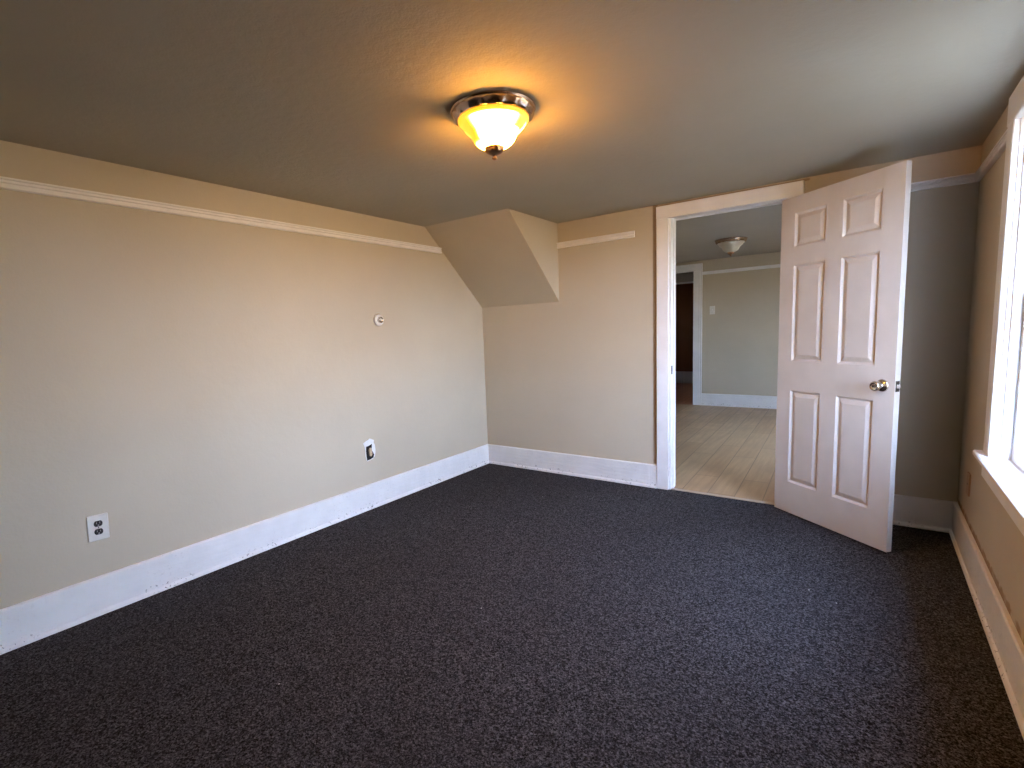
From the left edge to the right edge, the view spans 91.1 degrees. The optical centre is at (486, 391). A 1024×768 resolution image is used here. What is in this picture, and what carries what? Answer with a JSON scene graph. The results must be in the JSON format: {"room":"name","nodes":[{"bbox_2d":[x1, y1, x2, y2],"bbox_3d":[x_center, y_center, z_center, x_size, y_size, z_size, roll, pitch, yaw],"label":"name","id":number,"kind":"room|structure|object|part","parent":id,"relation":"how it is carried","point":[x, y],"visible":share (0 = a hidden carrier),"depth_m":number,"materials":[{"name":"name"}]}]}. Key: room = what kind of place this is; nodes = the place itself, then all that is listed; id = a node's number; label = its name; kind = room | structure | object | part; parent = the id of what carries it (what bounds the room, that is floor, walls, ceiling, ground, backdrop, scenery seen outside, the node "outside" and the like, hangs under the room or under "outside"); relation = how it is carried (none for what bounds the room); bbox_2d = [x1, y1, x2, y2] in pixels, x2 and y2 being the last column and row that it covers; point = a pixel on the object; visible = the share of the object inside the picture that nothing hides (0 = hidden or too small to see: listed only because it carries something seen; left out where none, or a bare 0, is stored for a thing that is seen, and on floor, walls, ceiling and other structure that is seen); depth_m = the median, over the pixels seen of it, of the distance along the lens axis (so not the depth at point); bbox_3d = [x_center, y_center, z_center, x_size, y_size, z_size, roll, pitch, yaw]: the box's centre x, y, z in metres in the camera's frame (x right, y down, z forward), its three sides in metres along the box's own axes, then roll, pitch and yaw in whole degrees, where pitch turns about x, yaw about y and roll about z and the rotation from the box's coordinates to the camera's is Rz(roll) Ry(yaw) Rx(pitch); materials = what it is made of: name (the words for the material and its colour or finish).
{"room":"empty bedroom","nodes":[
{"label":"empty bedroom","id":0,"kind":"room"},
{"bbox_2d":[0,140,487,608],"bbox_3d":[-2.054,0.012,2.333,0.200,2.174,6.660,3,8,37],"label":"wall","id":1,"kind":"structure","parent":0,"point":[185,381],"depth_m":2.75,"materials":[{"name":"beige paint"}]},
{"bbox_2d":[86,513,109,542],"bbox_3d":[-1.880,0.661,2.430,0.010,0.129,0.090,3,8,37],"label":"wall outlet","id":2,"kind":"object","parent":1,"relation":"attached to","point":[97,525],"visible":1,"depth_m":2.43,"materials":[{"name":"beige plastic"}]},
{"bbox_2d":[94,528,102,534],"bbox_3d":[-1.877,0.681,2.430,0.003,0.028,0.035,3,8,37],"label":"socket","id":3,"kind":"object","parent":2,"relation":"attached to","point":[97,531],"depth_m":2.43,"materials":[{"name":"plastic"}]},
{"bbox_2d":[94,520,102,526],"bbox_3d":[-1.878,0.641,2.426,0.003,0.028,0.035,3,8,37],"label":"socket","id":4,"kind":"object","parent":2,"relation":"attached to","point":[97,523],"depth_m":2.43,"materials":[{"name":"plastic"}]},
{"bbox_2d":[0,176,441,253],"bbox_3d":[-2.190,-0.849,1.913,0.021,0.047,6.035,3,8,37],"label":"rail","id":5,"kind":"object","parent":1,"relation":"attached to","point":[7,183],"visible":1,"depth_m":2.67,"materials":[{"name":"white paint"}]},
{"bbox_2d":[0,444,488,654],"bbox_3d":[-1.938,1.006,2.356,0.029,0.186,6.600,3,8,37],"label":"baseboard","id":6,"kind":"structure","parent":1,"relation":"attached to","point":[29,621],"depth_m":2.79,"materials":[{"name":"white paint"}]},
{"bbox_2d":[363,438,375,460],"bbox_3d":[-0.872,0.440,3.764,0.015,0.169,0.113,3,8,37],"label":"outlet","id":7,"kind":"object","parent":1,"relation":"attached to","point":[369,445],"visible":1,"depth_m":3.76,"materials":[{"name":"beige plastic"}]},
{"bbox_2d":[373,314,383,325],"bbox_3d":[-0.802,-0.537,3.778,0.041,0.092,0.092,3,8,37],"label":"wall cap","id":8,"kind":"object","parent":1,"relation":"attached to","point":[378,319],"visible":1,"depth_m":3.76,"materials":[{"name":"beige plastic"}]},
{"bbox_2d":[425,209,558,307],"bbox_3d":[0.056,-1.071,4.237,0.845,0.664,0.742,3,8,37],"label":"ceiling","id":9,"kind":"structure","parent":0,"point":[505,257],"depth_m":4.16,"materials":[{"name":"beige paint"}]},
{"bbox_2d":[0,383,1023,767],"bbox_3d":[1.218,0.771,4.672,5.900,0.150,14.500,3,8,37],"label":"floor","id":10,"kind":"structure","parent":0,"point":[489,615],"depth_m":2.06,"materials":[{"name":"grey carpet"}]},
{"bbox_2d":[671,488,773,504],"bbox_3d":[1.754,0.781,3.726,0.821,0.006,0.036,3,8,37],"label":"threshold","id":11,"kind":"object","parent":10,"relation":"on","point":[677,489],"visible":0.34,"depth_m":3.71,"materials":[{"name":"brown wood"}]},
{"bbox_2d":[0,0,1023,226],"bbox_3d":[-0.661,-1.086,0.995,3.950,0.200,6.860,3,8,37],"label":"ceiling","id":12,"kind":"structure","parent":0,"point":[346,105],"depth_m":1.85,"materials":[{"name":"grey paint"}]},
{"bbox_2d":[450,90,535,159],"bbox_3d":[0.031,-1.038,2.035,0.345,0.194,0.345,3,8,37],"label":"ceiling light","id":13,"kind":"object","parent":12,"relation":"attached to","point":[493,119],"visible":1,"depth_m":1.94,"materials":[{"name":"white glass"}]},
{"bbox_3d":[0.031,-1.042,2.034,0.287,0.114,0.287,3,8,37],"label":"lamp shade","id":14,"kind":"part","parent":13,"relation":"part of","materials":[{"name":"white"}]},
{"bbox_2d":[676,273,692,371],"bbox_3d":[4.884,-1.337,10.548,4.600,2.360,0.200,3,8,37],"label":"wall","id":15,"kind":"structure","parent":0,"point":[684,292],"depth_m":10.85,"materials":[{"name":"brown paint"}]},
{"bbox_2d":[676,371,692,382],"bbox_3d":[4.860,-0.278,10.579,4.200,0.253,0.029,3,8,37],"label":"baseboard","id":16,"kind":"structure","parent":15,"relation":"attached to","point":[681,376],"depth_m":10.97,"materials":[{"name":"paint"}]},
{"bbox_2d":[676,252,780,395],"bbox_3d":[3.652,-0.947,7.664,5.700,2.360,0.120,3,8,37],"label":"wall","id":17,"kind":"structure","parent":0,"point":[740,340],"depth_m":7.47,"materials":[{"name":"beige paint"}]},
{"bbox_2d":[676,263,702,404],"bbox_3d":[2.976,-0.895,8.161,1.043,2.198,0.150,3,8,37],"label":"doorway","id":18,"kind":"structure","parent":17,"relation":"in","point":[697,269],"depth_m":7.83,"materials":[{"name":"white paint"}]},
{"bbox_3d":[2.901,-1.915,7.998,0.993,0.095,0.026,3,8,37],"label":"head casing","id":19,"kind":"part","parent":18,"relation":"part of","materials":[{"name":"white paint"}]},
{"bbox_3d":[3.301,-0.817,7.860,0.097,2.085,0.026,3,8,37],"label":"casing","id":20,"kind":"part","parent":18,"relation":"part of","materials":[{"name":"white paint"}]},
{"bbox_2d":[710,306,714,313],"bbox_3d":[3.463,-1.239,7.678,0.074,0.124,0.016,3,8,37],"label":"light switch","id":21,"kind":"object","parent":17,"relation":"attached to","point":[712,308],"visible":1,"depth_m":7.67,"materials":[{"name":"beige plastic"}]},
{"bbox_2d":[701,393,776,408],"bbox_3d":[4.588,0.182,7.034,2.965,0.186,0.029,3,8,37],"label":"baseboard","id":22,"kind":"structure","parent":17,"relation":"attached to","point":[728,400],"depth_m":7.59,"materials":[{"name":"white paint"}]},
{"bbox_2d":[702,264,779,274],"bbox_3d":[4.509,-1.754,6.810,2.965,0.047,0.021,3,8,37],"label":"rail","id":23,"kind":"object","parent":17,"relation":"attached to","point":[775,265],"visible":0.34,"depth_m":7.36,"materials":[{"name":"white paint"}]},
{"bbox_2d":[676,204,781,262],"bbox_3d":[2.364,-1.833,5.716,5.500,0.200,4.420,3,8,37],"label":"ceiling","id":24,"kind":"structure","parent":0,"point":[695,237],"depth_m":5.43,"materials":[{"name":"grey paint"}]},
{"bbox_2d":[715,237,747,255],"bbox_3d":[2.855,-1.671,5.849,0.345,0.194,0.345,3,8,37],"label":"ceiling light","id":25,"kind":"object","parent":24,"relation":"attached to","point":[729,245],"visible":1,"depth_m":5.76,"materials":[{"name":"white glass"}]},
{"bbox_3d":[2.855,-1.675,5.848,0.287,0.114,0.287,3,8,37],"label":"lamp shade","id":26,"kind":"part","parent":25,"relation":"part of","materials":[{"name":"white glass"}]},
{"bbox_2d":[482,145,981,501],"bbox_3d":[1.095,-0.361,4.104,5.500,2.240,0.120,3,8,37],"label":"wall","id":27,"kind":"structure","parent":0,"point":[576,374],"depth_m":3.96,"materials":[{"name":"beige paint"}]},
{"bbox_2d":[488,444,656,488],"bbox_3d":[0.683,0.648,4.471,1.674,0.186,0.029,3,8,37],"label":"baseboard","id":28,"kind":"structure","parent":27,"relation":"attached to","point":[618,471],"depth_m":4.38,"materials":[{"name":"white paint"}]},
{"bbox_2d":[557,231,634,248],"bbox_3d":[0.872,-1.222,4.055,0.670,0.047,0.021,3,8,37],"label":"rail","id":29,"kind":"object","parent":27,"relation":"attached to","point":[630,234],"visible":1,"depth_m":4.03,"materials":[{"name":"white paint"}]},
{"bbox_2d":[656,180,804,489],"bbox_3d":[1.730,-0.290,3.635,0.933,2.155,0.168,3,8,37],"label":"doorway","id":30,"kind":"structure","parent":27,"relation":"in","point":[667,216],"depth_m":3.76,"materials":[{"name":"white paint"}]},
{"bbox_3d":[1.353,-0.252,3.838,0.089,2.063,0.028,3,8,37],"label":"casing","id":31,"kind":"part","parent":30,"relation":"part of","materials":[{"name":"white paint"}]},
{"bbox_3d":[1.729,-1.322,3.571,0.933,0.092,0.026,3,8,37],"label":"head casing","id":32,"kind":"part","parent":30,"relation":"part of","materials":[{"name":"white paint"}]},
{"bbox_3d":[1.645,-1.306,3.460,0.933,0.092,0.030,3,8,37],"label":"head casing","id":33,"kind":"part","parent":30,"relation":"part of","materials":[{"name":"white paint"}]},
{"bbox_2d":[774,160,911,551],"bbox_3d":[2.049,-0.174,2.962,0.164,2.030,0.774,-4,7,-14],"label":"door","id":34,"kind":"structure","parent":30,"relation":"attached to","point":[844,244],"depth_m":2.88,"materials":[{"name":"white paint"}]},
{"bbox_3d":[2.144,-0.024,2.612,0.025,0.058,0.002,-4,7,-13],"label":"latch plate","id":35,"kind":"part","parent":34,"relation":"part of","materials":[{"name":"silver metal"}]},
{"bbox_2d":[893,494,953,532],"bbox_3d":[2.426,0.727,3.171,0.808,0.186,0.029,3,8,37],"label":"baseboard","id":36,"kind":"structure","parent":27,"relation":"attached to","point":[908,511],"depth_m":3.02,"materials":[{"name":"white paint"}]},
{"bbox_2d":[911,172,979,191],"bbox_3d":[2.348,-1.175,2.951,0.808,0.047,0.021,3,8,37],"label":"rail","id":37,"kind":"object","parent":27,"relation":"attached to","point":[965,178],"visible":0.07,"depth_m":2.79,"materials":[{"name":"white paint"}]},
{"bbox_2d":[957,106,1023,643],"bbox_3d":[0.801,0.146,0.166,0.200,2.174,6.602,3,8,37],"label":"wall","id":38,"kind":"structure","parent":0,"point":[1000,542],"depth_m":2.39,"materials":[{"name":"beige paint"}]},
{"bbox_2d":[966,472,970,496],"bbox_3d":[2.522,0.486,2.621,0.010,0.116,0.072,3,8,37],"label":"wall plate","id":39,"kind":"object","parent":38,"relation":"attached to","point":[968,483],"visible":1,"depth_m":2.60,"materials":[{"name":"metal"}]},
{"bbox_2d":[949,502,1023,739],"bbox_3d":[0.751,1.128,0.350,0.029,0.186,6.601,3,8,37],"label":"baseboard","id":40,"kind":"structure","parent":38,"relation":"attached to","point":[1006,645],"depth_m":1.95,"materials":[{"name":"white paint"}]},
{"bbox_2d":[972,76,1023,535],"bbox_3d":[2.147,-0.385,1.929,0.294,1.595,2.070,3,8,37],"label":"window","id":41,"kind":"structure","parent":38,"relation":"in","point":[1001,459],"depth_m":2.03,"materials":[{"name":"white paint"}]},
{"bbox_3d":[2.158,-0.401,2.096,0.029,1.367,0.122,3,8,37],"label":"casing","id":42,"kind":"part","parent":41,"relation":"part of","materials":[{"name":"white paint"}]},
{"bbox_3d":[1.798,-1.074,1.584,0.030,0.118,1.204,3,8,37],"label":"head casing","id":43,"kind":"part","parent":41,"relation":"part of","materials":[{"name":"white paint"}]},
{"bbox_3d":[1.902,0.001,1.667,0.035,0.710,0.942,3,8,37],"label":"sash","id":44,"kind":"part","parent":41,"relation":"part of","materials":[{"name":"white paint"}]}
]}

